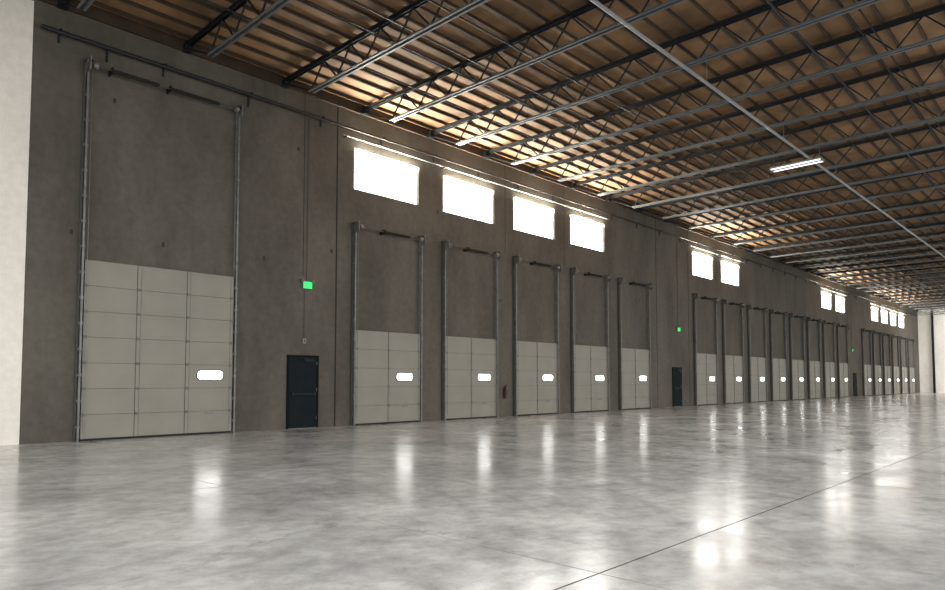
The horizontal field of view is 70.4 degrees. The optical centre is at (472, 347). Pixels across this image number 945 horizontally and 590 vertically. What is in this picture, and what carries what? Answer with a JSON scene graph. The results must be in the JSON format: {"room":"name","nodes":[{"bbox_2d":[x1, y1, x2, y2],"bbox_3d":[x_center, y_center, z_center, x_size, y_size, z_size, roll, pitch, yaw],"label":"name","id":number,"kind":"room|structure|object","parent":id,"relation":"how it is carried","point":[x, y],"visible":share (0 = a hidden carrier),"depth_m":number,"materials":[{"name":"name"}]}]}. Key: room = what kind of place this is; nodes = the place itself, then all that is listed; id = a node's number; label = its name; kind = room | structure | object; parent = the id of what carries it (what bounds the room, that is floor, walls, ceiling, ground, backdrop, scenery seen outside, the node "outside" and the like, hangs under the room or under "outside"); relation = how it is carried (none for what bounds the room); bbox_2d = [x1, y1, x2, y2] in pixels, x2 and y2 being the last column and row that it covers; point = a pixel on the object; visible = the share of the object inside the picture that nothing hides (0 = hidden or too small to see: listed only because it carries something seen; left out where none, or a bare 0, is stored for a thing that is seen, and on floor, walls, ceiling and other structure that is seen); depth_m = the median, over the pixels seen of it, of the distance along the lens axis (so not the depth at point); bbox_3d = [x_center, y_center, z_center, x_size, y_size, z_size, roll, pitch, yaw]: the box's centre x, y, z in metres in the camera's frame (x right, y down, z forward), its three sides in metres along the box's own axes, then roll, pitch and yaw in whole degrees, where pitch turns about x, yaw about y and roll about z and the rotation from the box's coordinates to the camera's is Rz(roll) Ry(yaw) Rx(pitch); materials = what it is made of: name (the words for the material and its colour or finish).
{"room":"distribution center","nodes":[
{"label":"distribution center","id":0,"kind":"room"},
{"bbox_2d":[0,0,34,445],"bbox_3d":[-16.367,-3.407,8.842,0.280,10.500,17.870,-3,-4,44],"label":"wall","id":1,"kind":"structure","parent":0,"point":[16,16],"depth_m":14.99,"materials":[{"name":"white paint"}]},
{"bbox_2d":[20,0,919,443],"bbox_3d":[22.905,-1.332,49.805,0.281,10.500,95.700,-3,-4,44],"label":"wall","id":2,"kind":"structure","parent":0,"point":[161,172],"depth_m":20.79,"materials":[{"name":"concrete"}]},
{"bbox_2d":[72,55,244,441],"bbox_3d":[-7.866,-2.312,17.223,0.340,9.160,4.000,-3,-4,44],"label":"door","id":3,"kind":"structure","parent":2,"relation":"in","point":[157,358],"depth_m":16.93,"materials":[{"name":"white metal"}]},
{"bbox_2d":[286,355,318,428],"bbox_3d":[-5.072,1.324,20.113,0.130,2.190,1.080,-3,-4,44],"label":"door","id":4,"kind":"structure","parent":2,"relation":"in","point":[302,383],"depth_m":20.12,"materials":[{"name":"paint"}]},
{"bbox_2d":[302,290,305,343],"bbox_3d":[-5.083,-0.931,20.266,0.060,1.630,0.120,-3,-4,44],"label":"switch box","id":5,"kind":"object","parent":2,"relation":"attached to","point":[303,339],"visible":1,"depth_m":20.27,"materials":[{"name":"metal"}]},
{"bbox_2d":[307,198,307,250],"label":"conduit","id":6,"kind":"object","parent":2,"relation":"attached to","point":[307,198],"depth_m":20.47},
{"bbox_2d":[300,277,314,288],"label":"exit sign","id":7,"kind":"object","parent":2,"relation":"attached to","point":[306,284],"depth_m":20.33,"materials":[{"name":"green plastic"}]},
{"bbox_2d":[308,119,308,171],"label":"conduit","id":8,"kind":"object","parent":2,"relation":"attached to","point":[308,119],"depth_m":20.59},
{"bbox_2d":[354,149,417,204],"bbox_3d":[-2.960,-5.787,22.940,0.100,1.360,2.800,-3,-4,44],"label":"window","id":9,"kind":"structure","parent":2,"relation":"in","point":[374,174],"depth_m":22.91,"materials":[{"name":"glass"}]},
{"bbox_2d":[350,221,426,425],"bbox_3d":[-2.756,-0.743,22.489,0.340,6.560,3.020,-3,-4,44],"label":"door","id":10,"kind":"structure","parent":2,"relation":"in","point":[386,367],"depth_m":22.31,"materials":[{"name":"white metal"}]},
{"bbox_2d":[443,176,492,223],"bbox_3d":[-0.187,-5.640,25.833,0.100,1.360,2.800,-3,-4,44],"label":"window","id":11,"kind":"structure","parent":2,"relation":"in","point":[460,198],"depth_m":25.81,"materials":[{"name":"glass"}]},
{"bbox_2d":[441,240,501,419],"bbox_3d":[0.018,-0.597,25.381,0.340,6.560,3.020,-3,-4,44],"label":"door","id":12,"kind":"structure","parent":2,"relation":"in","point":[469,366],"depth_m":25.17,"materials":[{"name":"white metal"}]},
{"bbox_2d":[40,24,917,315],"bbox_3d":[22.774,-5.532,49.520,0.220,0.460,94.600,-3,-4,44],"label":"pipe","id":13,"kind":"object","parent":2,"relation":"attached to","point":[59,32],"visible":1,"depth_m":20.42,"materials":[{"name":"metal"}]},
{"bbox_2d":[503,386,506,397],"bbox_3d":[1.312,1.758,26.746,0.160,0.535,0.163,-3,-4,44],"label":"fire extinguisher","id":14,"kind":"object","parent":2,"relation":"attached to","point":[505,388],"visible":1,"depth_m":26.67,"materials":[{"name":"metal"}]},
{"bbox_2d":[514,198,553,238],"bbox_3d":[2.587,-5.494,28.726,0.100,1.360,2.800,-3,-4,44],"label":"window","id":15,"kind":"structure","parent":2,"relation":"in","point":[531,218],"depth_m":28.73,"materials":[{"name":"glass"}]},
{"bbox_2d":[512,255,561,415],"bbox_3d":[2.791,-0.450,28.274,0.340,6.560,3.020,-3,-4,44],"label":"door","id":16,"kind":"structure","parent":2,"relation":"in","point":[535,364],"depth_m":28.15,"materials":[{"name":"white metal"}]},
{"bbox_2d":[571,215,602,251],"bbox_3d":[5.360,-5.347,31.618,0.100,1.360,2.800,-3,-4,44],"label":"window","id":17,"kind":"structure","parent":2,"relation":"in","point":[585,233],"depth_m":31.64,"materials":[{"name":"glass"}]},
{"bbox_2d":[570,267,611,412],"bbox_3d":[5.564,-0.304,31.167,0.340,6.560,3.020,-3,-4,44],"label":"door","id":18,"kind":"structure","parent":2,"relation":"in","point":[589,364],"depth_m":31.02,"materials":[{"name":"white metal"}]},
{"bbox_2d":[343,134,905,314],"bbox_3d":[23.747,-5.333,50.586,0.140,0.071,80.700,-3,-4,44],"label":"conduit","id":19,"kind":"object","parent":2,"relation":"attached to","point":[345,135],"visible":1,"depth_m":26.68,"materials":[{"name":"metal"}]},
{"bbox_2d":[617,277,652,409],"bbox_3d":[8.337,-0.157,34.059,0.340,6.560,3.020,-3,-4,44],"label":"door","id":20,"kind":"structure","parent":2,"relation":"in","point":[634,365],"depth_m":33.90,"materials":[{"name":"white metal"}]},
{"bbox_2d":[672,367,681,406],"bbox_3d":[11.457,2.198,37.354,0.130,2.190,1.080,-3,-4,44],"label":"door","id":21,"kind":"structure","parent":2,"relation":"in","point":[676,373],"depth_m":37.35,"materials":[{"name":"paint"}]},
{"bbox_2d":[676,237,681,331],"bbox_3d":[11.600,-3.657,37.810,0.116,5.510,0.460,-3,-4,44],"label":"exit sign","id":22,"kind":"object","parent":2,"relation":"attached to","point":[677,327],"visible":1,"depth_m":37.78,"materials":[{"name":"green plastic"}]},
{"bbox_2d":[692,252,711,278],"bbox_3d":[13.811,-4.901,40.434,0.100,1.360,2.800,-3,-4,44],"label":"window","id":23,"kind":"structure","parent":2,"relation":"in","point":[702,265],"depth_m":40.48,"materials":[{"name":"glass"}]},
{"bbox_2d":[692,293,719,405],"bbox_3d":[14.015,0.143,39.982,0.340,6.560,3.020,-3,-4,44],"label":"door","id":24,"kind":"structure","parent":2,"relation":"in","point":[705,365],"depth_m":39.83,"materials":[{"name":"white metal"}]},
{"bbox_2d":[721,261,738,285],"bbox_3d":[16.577,-4.755,43.319,0.100,1.360,2.800,-3,-4,44],"label":"window","id":25,"kind":"structure","parent":2,"relation":"in","point":[729,272],"depth_m":43.39,"materials":[{"name":"glass"}]},
{"bbox_2d":[721,299,744,403],"bbox_3d":[16.782,0.289,42.867,0.340,6.560,3.020,-3,-4,44],"label":"door","id":26,"kind":"structure","parent":2,"relation":"in","point":[733,366],"depth_m":42.71,"materials":[{"name":"white metal"}]},
{"bbox_2d":[747,304,767,402],"bbox_3d":[19.548,0.435,45.753,0.340,6.560,3.020,-3,-4,44],"label":"door","id":27,"kind":"structure","parent":2,"relation":"in","point":[757,366],"depth_m":45.60,"materials":[{"name":"white metal"}]},
{"bbox_2d":[769,309,787,400],"bbox_3d":[22.314,0.582,48.639,0.340,6.560,3.020,-3,-4,44],"label":"door","id":28,"kind":"structure","parent":2,"relation":"in","point":[778,367],"depth_m":48.49,"materials":[{"name":"white metal"}]},
{"bbox_2d":[789,313,805,399],"bbox_3d":[25.081,0.728,51.524,0.340,6.560,3.020,-3,-4,44],"label":"door","id":29,"kind":"structure","parent":2,"relation":"in","point":[797,372],"depth_m":51.36,"materials":[{"name":"white metal"}]},
{"bbox_2d":[806,317,821,398],"bbox_3d":[27.847,0.874,54.410,0.340,6.560,3.020,-3,-4,44],"label":"door","id":30,"kind":"structure","parent":2,"relation":"in","point":[813,367],"depth_m":54.25,"materials":[{"name":"white metal"}]},
{"bbox_2d":[821,292,830,309],"bbox_3d":[30.409,-4.024,57.746,0.100,1.360,2.800,-3,-4,44],"label":"window","id":31,"kind":"structure","parent":2,"relation":"in","point":[826,298],"depth_m":57.91,"materials":[{"name":"glass"}]},
{"bbox_2d":[822,320,836,397],"bbox_3d":[30.613,1.020,57.295,0.340,6.560,3.020,-3,-4,44],"label":"door","id":32,"kind":"structure","parent":2,"relation":"in","point":[829,368],"depth_m":57.15,"materials":[{"name":"white metal"}]},
{"bbox_2d":[836,296,843,312],"bbox_3d":[33.175,-3.877,60.632,0.100,1.360,2.800,-3,-4,44],"label":"window","id":33,"kind":"structure","parent":2,"relation":"in","point":[839,301],"depth_m":60.80,"materials":[{"name":"glass"}]},
{"bbox_2d":[836,323,849,396],"bbox_3d":[33.379,1.166,60.181,0.340,6.560,3.020,-3,-4,44],"label":"door","id":34,"kind":"structure","parent":2,"relation":"in","point":[842,368],"depth_m":60.01,"materials":[{"name":"white metal"}]},
{"bbox_2d":[853,373,856,396],"bbox_3d":[36.008,3.495,62.963,0.130,2.190,1.080,-3,-4,44],"label":"door","id":35,"kind":"structure","parent":2,"relation":"in","point":[854,374],"depth_m":62.95,"materials":[{"name":"paint"}]},
{"bbox_2d":[861,328,872,395],"bbox_3d":[38.981,1.462,66.024,0.340,6.560,3.020,-3,-4,44],"label":"door","id":36,"kind":"structure","parent":2,"relation":"in","point":[866,369],"depth_m":65.85,"materials":[{"name":"white metal"}]},
{"bbox_2d":[871,307,877,320],"bbox_3d":[41.543,-3.435,69.361,0.100,1.360,2.800,-3,-4,44],"label":"window","id":37,"kind":"structure","parent":2,"relation":"in","point":[874,312],"depth_m":69.56,"materials":[{"name":"glass"}]},
{"bbox_2d":[872,331,882,394],"bbox_3d":[41.747,1.608,68.909,0.340,6.560,3.020,-3,-4,44],"label":"door","id":38,"kind":"structure","parent":2,"relation":"in","point":[877,370],"depth_m":68.76,"materials":[{"name":"white metal"}]},
{"bbox_2d":[881,310,886,323],"bbox_3d":[44.309,-3.289,72.246,0.100,1.360,2.800,-3,-4,44],"label":"window","id":39,"kind":"structure","parent":2,"relation":"in","point":[883,313],"depth_m":72.31,"materials":[{"name":"glass"}]},
{"bbox_2d":[882,333,891,394],"bbox_3d":[44.514,1.755,71.795,0.340,6.560,3.020,-3,-4,44],"label":"door","id":40,"kind":"structure","parent":2,"relation":"in","point":[887,380],"depth_m":71.61,"materials":[{"name":"white metal"}]},
{"bbox_2d":[890,313,895,325],"bbox_3d":[47.076,-3.143,75.132,0.100,1.360,2.800,-3,-4,44],"label":"window","id":41,"kind":"structure","parent":2,"relation":"in","point":[892,316],"depth_m":75.43,"materials":[{"name":"glass"}]},
{"bbox_2d":[891,335,900,393],"bbox_3d":[47.280,1.901,74.680,0.340,6.560,3.020,-3,-4,44],"label":"door","id":42,"kind":"structure","parent":2,"relation":"in","point":[895,370],"depth_m":74.49,"materials":[{"name":"white metal"}]},
{"bbox_2d":[899,316,903,327],"bbox_3d":[49.842,-2.997,78.017,0.100,1.360,2.800,-3,-4,44],"label":"window","id":43,"kind":"structure","parent":2,"relation":"in","point":[901,318],"depth_m":78.32,"materials":[{"name":"glass"}]},
{"bbox_2d":[899,336,907,393],"bbox_3d":[50.046,2.047,77.566,0.340,6.560,3.020,-3,-4,44],"label":"door","id":44,"kind":"structure","parent":2,"relation":"in","point":[903,370],"depth_m":77.35,"materials":[{"name":"white metal"}]},
{"bbox_2d":[907,338,915,392],"bbox_3d":[52.813,2.193,80.451,0.340,6.560,3.020,-3,-4,44],"label":"door","id":45,"kind":"structure","parent":2,"relation":"in","point":[911,371],"depth_m":80.28,"materials":[{"name":"white metal"}]},
{"bbox_2d":[0,393,944,589],"bbox_3d":[29.507,2.165,13.099,60.280,0.200,139.870,-3,-4,44],"label":"floor","id":46,"kind":"structure","parent":0,"point":[593,514],"depth_m":7.58,"materials":[{"name":"concrete"}]},
{"bbox_2d":[930,309,935,392],"bbox_3d":[56.907,0.412,82.757,0.360,10.350,0.360,-3,-4,44],"label":"steel column","id":47,"kind":"structure","parent":46,"relation":"on","point":[932,321],"depth_m":82.72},
{"bbox_2d":[39,0,944,311],"bbox_3d":[29.739,-7.382,31.174,35.755,0.300,113.570,-3,-4,44],"label":"ceiling","id":48,"kind":"structure","parent":0,"point":[94,13],"depth_m":20.56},
{"bbox_2d":[57,0,94,10],"bbox_3d":[3.288,-8.439,3.388,36.000,0.840,0.200,-3,-4,44],"label":"joist","id":49,"kind":"object","parent":48,"relation":"attached to","point":[64,5],"visible":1,"depth_m":15.20,"materials":[{"name":"metal"}]},
{"bbox_2d":[182,0,291,56],"bbox_3d":[5.314,-8.332,5.502,36.000,0.840,0.200,-3,-4,44],"label":"joist","id":50,"kind":"object","parent":48,"relation":"attached to","point":[187,46],"visible":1,"depth_m":16.14,"materials":[{"name":"metal"}]},
{"bbox_2d":[280,0,488,92],"bbox_3d":[7.341,-8.225,7.616,36.000,0.840,0.200,-3,-4,44],"label":"joist","id":51,"kind":"object","parent":48,"relation":"attached to","point":[286,82],"visible":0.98,"depth_m":16.93,"materials":[{"name":"metal"}]},
{"bbox_2d":[360,0,685,121],"bbox_3d":[9.367,-8.118,9.729,36.000,0.840,0.200,-3,-4,44],"label":"joist","id":52,"kind":"object","parent":48,"relation":"attached to","point":[585,8],"visible":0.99,"depth_m":17.54,"materials":[{"name":"metal"}]},
{"bbox_2d":[203,0,944,308],"bbox_3d":[23.515,-6.589,36.754,12.250,0.050,113.070,-3,-4,44],"label":"pipes","id":53,"kind":"object","parent":48,"relation":"attached to","point":[207,1],"visible":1,"depth_m":19.80,"materials":[{"name":"grey metal"}]},
{"bbox_2d":[427,0,882,145],"bbox_3d":[11.393,-8.011,11.843,36.000,0.840,0.200,-3,-4,44],"label":"joist","id":54,"kind":"object","parent":48,"relation":"attached to","point":[718,25],"visible":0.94,"depth_m":18.11,"materials":[{"name":"metal"}]},
{"bbox_2d":[481,3,944,164],"bbox_3d":[13.420,-7.904,13.957,36.000,0.840,0.200,-3,-4,44],"label":"joist","id":55,"kind":"object","parent":48,"relation":"attached to","point":[941,7],"visible":0.95,"depth_m":19.24,"materials":[{"name":"metal"}]},
{"bbox_2d":[529,53,944,181],"bbox_3d":[15.446,-7.797,16.070,36.000,0.840,0.200,-3,-4,44],"label":"joist","id":56,"kind":"object","parent":48,"relation":"attached to","point":[941,56],"visible":0.98,"depth_m":21.77,"materials":[{"name":"metal"}]},
{"bbox_2d":[569,91,944,195],"bbox_3d":[17.473,-7.690,18.184,36.000,0.840,0.200,-3,-4,44],"label":"joist","id":57,"kind":"object","parent":48,"relation":"attached to","point":[917,101],"visible":0.96,"depth_m":24.28,"materials":[{"name":"metal"}]},
{"bbox_2d":[590,0,944,257],"bbox_3d":[23.833,-6.742,36.457,0.090,1.045,113.070,-3,-4,44],"label":"pipe","id":58,"kind":"object","parent":48,"relation":"hanging from","point":[596,2],"visible":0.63,"depth_m":19.11,"materials":[{"name":"grey metal"}]},
{"bbox_2d":[605,121,944,207],"bbox_3d":[19.499,-7.583,20.297,36.000,0.840,0.200,-3,-4,44],"label":"joist","id":59,"kind":"object","parent":48,"relation":"attached to","point":[921,128],"visible":0.94,"depth_m":26.73,"materials":[{"name":"metal"}]},
{"bbox_2d":[636,147,944,218],"bbox_3d":[21.525,-7.476,22.411,36.000,0.840,0.200,-3,-4,44],"label":"joist","id":60,"kind":"object","parent":48,"relation":"attached to","point":[639,209],"visible":0.93,"depth_m":29.11,"materials":[{"name":"metal"}]},
{"bbox_2d":[769,138,824,172],"bbox_3d":[11.975,-7.275,24.792,1.800,1.160,0.400,-3,-4,44],"label":"light fixture","id":61,"kind":"object","parent":48,"relation":"hanging from","point":[817,159],"visible":0.91,"depth_m":24.72,"materials":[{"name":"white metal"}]},
{"bbox_2d":[663,168,944,228],"bbox_3d":[23.551,-7.369,24.525,36.000,0.840,0.200,-3,-4,44],"label":"joist","id":62,"kind":"object","parent":48,"relation":"attached to","point":[922,173],"visible":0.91,"depth_m":31.52,"materials":[{"name":"metal"}]},
{"bbox_2d":[687,183,944,236],"bbox_3d":[25.578,-7.262,26.638,36.000,0.840,0.200,-3,-4,44],"label":"joist","id":63,"kind":"object","parent":48,"relation":"attached to","point":[940,201],"visible":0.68,"depth_m":33.86,"materials":[{"name":"metal"}]},
{"bbox_2d":[710,198,944,244],"bbox_3d":[27.604,-7.154,28.752,36.000,0.840,0.200,-3,-4,44],"label":"joist","id":64,"kind":"object","parent":48,"relation":"attached to","point":[939,199],"visible":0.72,"depth_m":36.15,"materials":[{"name":"metal"}]},
{"bbox_2d":[730,210,944,251],"bbox_3d":[29.630,-7.048,30.866,36.000,0.840,0.200,-3,-4,44],"label":"joist","id":65,"kind":"object","parent":48,"relation":"attached to","point":[943,211],"visible":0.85,"depth_m":38.64,"materials":[{"name":"metal"}]},
{"bbox_2d":[747,221,944,257],"bbox_3d":[31.657,-6.940,32.979,36.000,0.840,0.200,-3,-4,44],"label":"joist","id":66,"kind":"object","parent":48,"relation":"attached to","point":[935,223],"visible":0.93,"depth_m":40.94,"materials":[{"name":"metal"}]},
{"bbox_2d":[764,231,944,262],"bbox_3d":[33.683,-6.833,35.093,36.000,0.840,0.200,-3,-4,44],"label":"joist","id":67,"kind":"object","parent":48,"relation":"attached to","point":[940,232],"visible":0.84,"depth_m":43.21,"materials":[{"name":"metal"}]},
{"bbox_2d":[778,239,944,268],"bbox_3d":[35.709,-6.726,37.207,36.000,0.840,0.200,-3,-4,44],"label":"joist","id":68,"kind":"object","parent":48,"relation":"attached to","point":[936,241],"visible":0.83,"depth_m":45.65,"materials":[{"name":"metal"}]},
{"bbox_2d":[792,247,944,272],"bbox_3d":[37.736,-6.619,39.320,36.000,0.840,0.200,-3,-4,44],"label":"joist","id":69,"kind":"object","parent":48,"relation":"attached to","point":[941,249],"visible":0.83,"depth_m":47.90,"materials":[{"name":"metal"}]},
{"bbox_2d":[806,254,944,277],"bbox_3d":[39.762,-6.512,41.434,36.000,0.840,0.200,-3,-4,44],"label":"joist","id":70,"kind":"object","parent":48,"relation":"attached to","point":[930,256],"visible":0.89,"depth_m":50.19,"materials":[{"name":"metal"}]},
{"bbox_2d":[818,260,944,281],"bbox_3d":[41.788,-6.405,43.547,36.000,0.840,0.200,-3,-4,44],"label":"joist","id":71,"kind":"object","parent":48,"relation":"attached to","point":[941,261],"visible":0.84,"depth_m":52.41,"materials":[{"name":"metal"}]},
{"bbox_2d":[829,266,944,284],"bbox_3d":[43.815,-6.298,45.661,36.000,0.840,0.200,-3,-4,44],"label":"joist","id":72,"kind":"object","parent":48,"relation":"attached to","point":[924,269],"visible":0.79,"depth_m":54.78,"materials":[{"name":"metal"}]},
{"bbox_2d":[838,272,944,288],"bbox_3d":[45.841,-6.191,47.775,36.000,0.840,0.200,-3,-4,44],"label":"joist","id":73,"kind":"object","parent":48,"relation":"attached to","point":[907,283],"visible":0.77,"depth_m":56.98,"materials":[{"name":"metal"}]},
{"bbox_2d":[848,277,944,291],"bbox_3d":[47.867,-6.084,49.888,36.000,0.840,0.200,-3,-4,44],"label":"joist","id":74,"kind":"object","parent":48,"relation":"attached to","point":[936,277],"visible":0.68,"depth_m":59.37,"materials":[{"name":"metal"}]},
{"bbox_2d":[857,280,944,294],"bbox_3d":[49.894,-5.977,52.002,36.000,0.840,0.200,-3,-4,44],"label":"joist","id":75,"kind":"object","parent":48,"relation":"attached to","point":[937,280],"visible":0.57,"depth_m":61.65,"materials":[{"name":"metal"}]},
{"bbox_2d":[865,284,944,297],"bbox_3d":[51.920,-5.870,54.116,36.000,0.840,0.200,-3,-4,44],"label":"joist","id":76,"kind":"object","parent":48,"relation":"attached to","point":[937,284],"visible":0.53,"depth_m":63.84,"materials":[{"name":"metal"}]},
{"bbox_2d":[872,288,944,299],"bbox_3d":[53.946,-5.763,56.229,36.000,0.840,0.200,-3,-4,44],"label":"joist","id":77,"kind":"object","parent":48,"relation":"attached to","point":[933,288],"visible":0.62,"depth_m":66.19,"materials":[{"name":"metal"}]},
{"bbox_2d":[880,291,943,302],"bbox_3d":[55.973,-5.656,58.343,36.000,0.840,0.200,-3,-4,44],"label":"joist","id":78,"kind":"object","parent":48,"relation":"attached to","point":[937,291],"visible":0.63,"depth_m":68.63,"materials":[{"name":"metal"}]},
{"bbox_2d":[886,294,944,304],"bbox_3d":[57.999,-5.548,60.457,36.000,0.840,0.200,-3,-4,44],"label":"joist","id":79,"kind":"object","parent":48,"relation":"attached to","point":[939,294],"visible":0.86,"depth_m":70.81,"materials":[{"name":"metal"}]},
{"bbox_2d":[893,297,944,306],"bbox_3d":[60.025,-5.441,62.570,36.000,0.840,0.200,-3,-4,44],"label":"joist","id":80,"kind":"object","parent":48,"relation":"attached to","point":[938,297],"visible":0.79,"depth_m":73.14,"materials":[{"name":"metal"}]},
{"bbox_2d":[899,300,944,308],"bbox_3d":[62.052,-5.334,64.684,36.000,0.840,0.200,-3,-4,44],"label":"joist","id":81,"kind":"object","parent":48,"relation":"attached to","point":[935,300],"visible":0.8,"depth_m":75.32,"materials":[{"name":"metal"}]},
{"bbox_2d":[905,302,944,310],"bbox_3d":[64.078,-5.227,66.797,36.000,0.840,0.200,-3,-4,44],"label":"joist","id":82,"kind":"object","parent":48,"relation":"attached to","point":[943,302],"visible":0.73,"depth_m":77.50,"materials":[{"name":"metal"}]},
{"bbox_2d":[910,305,944,312],"bbox_3d":[66.104,-5.120,68.911,36.000,0.840,0.200,-3,-4,44],"label":"joist","id":83,"kind":"object","parent":48,"relation":"attached to","point":[937,305],"visible":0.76,"depth_m":79.90,"materials":[{"name":"metal"}]},
{"bbox_2d":[916,308,944,314],"bbox_3d":[68.130,-5.013,71.025,36.000,0.840,0.200,-3,-4,44],"label":"joist","id":84,"kind":"object","parent":48,"relation":"attached to","point":[929,308],"visible":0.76,"depth_m":82.18,"materials":[{"name":"metal"}]},
{"bbox_3d":[-8.870,-9.082,-9.293,36.000,0.840,0.200,-3,-4,44],"label":"joist","id":85,"kind":"object","parent":48,"relation":"attached to","visible":0},
{"bbox_2d":[303,0,944,300],"bbox_3d":[27.337,-6.880,33.382,18.830,0.540,113.470,-3,-4,44],"label":"joist bridging","id":86,"kind":"object","parent":85,"relation":"attached to","point":[307,1],"visible":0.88,"depth_m":19.43,"materials":[{"name":"grey metal"}]},
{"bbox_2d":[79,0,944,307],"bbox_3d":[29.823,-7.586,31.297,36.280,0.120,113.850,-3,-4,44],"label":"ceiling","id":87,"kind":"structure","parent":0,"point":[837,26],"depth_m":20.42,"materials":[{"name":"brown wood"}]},
{"bbox_2d":[917,308,944,392],"bbox_3d":[69.094,-0.208,71.992,36.280,10.500,0.280,-3,-4,44],"label":"wall","id":88,"kind":"structure","parent":0,"point":[924,320],"depth_m":83.31,"materials":[{"name":"beige paint"}]}
]}

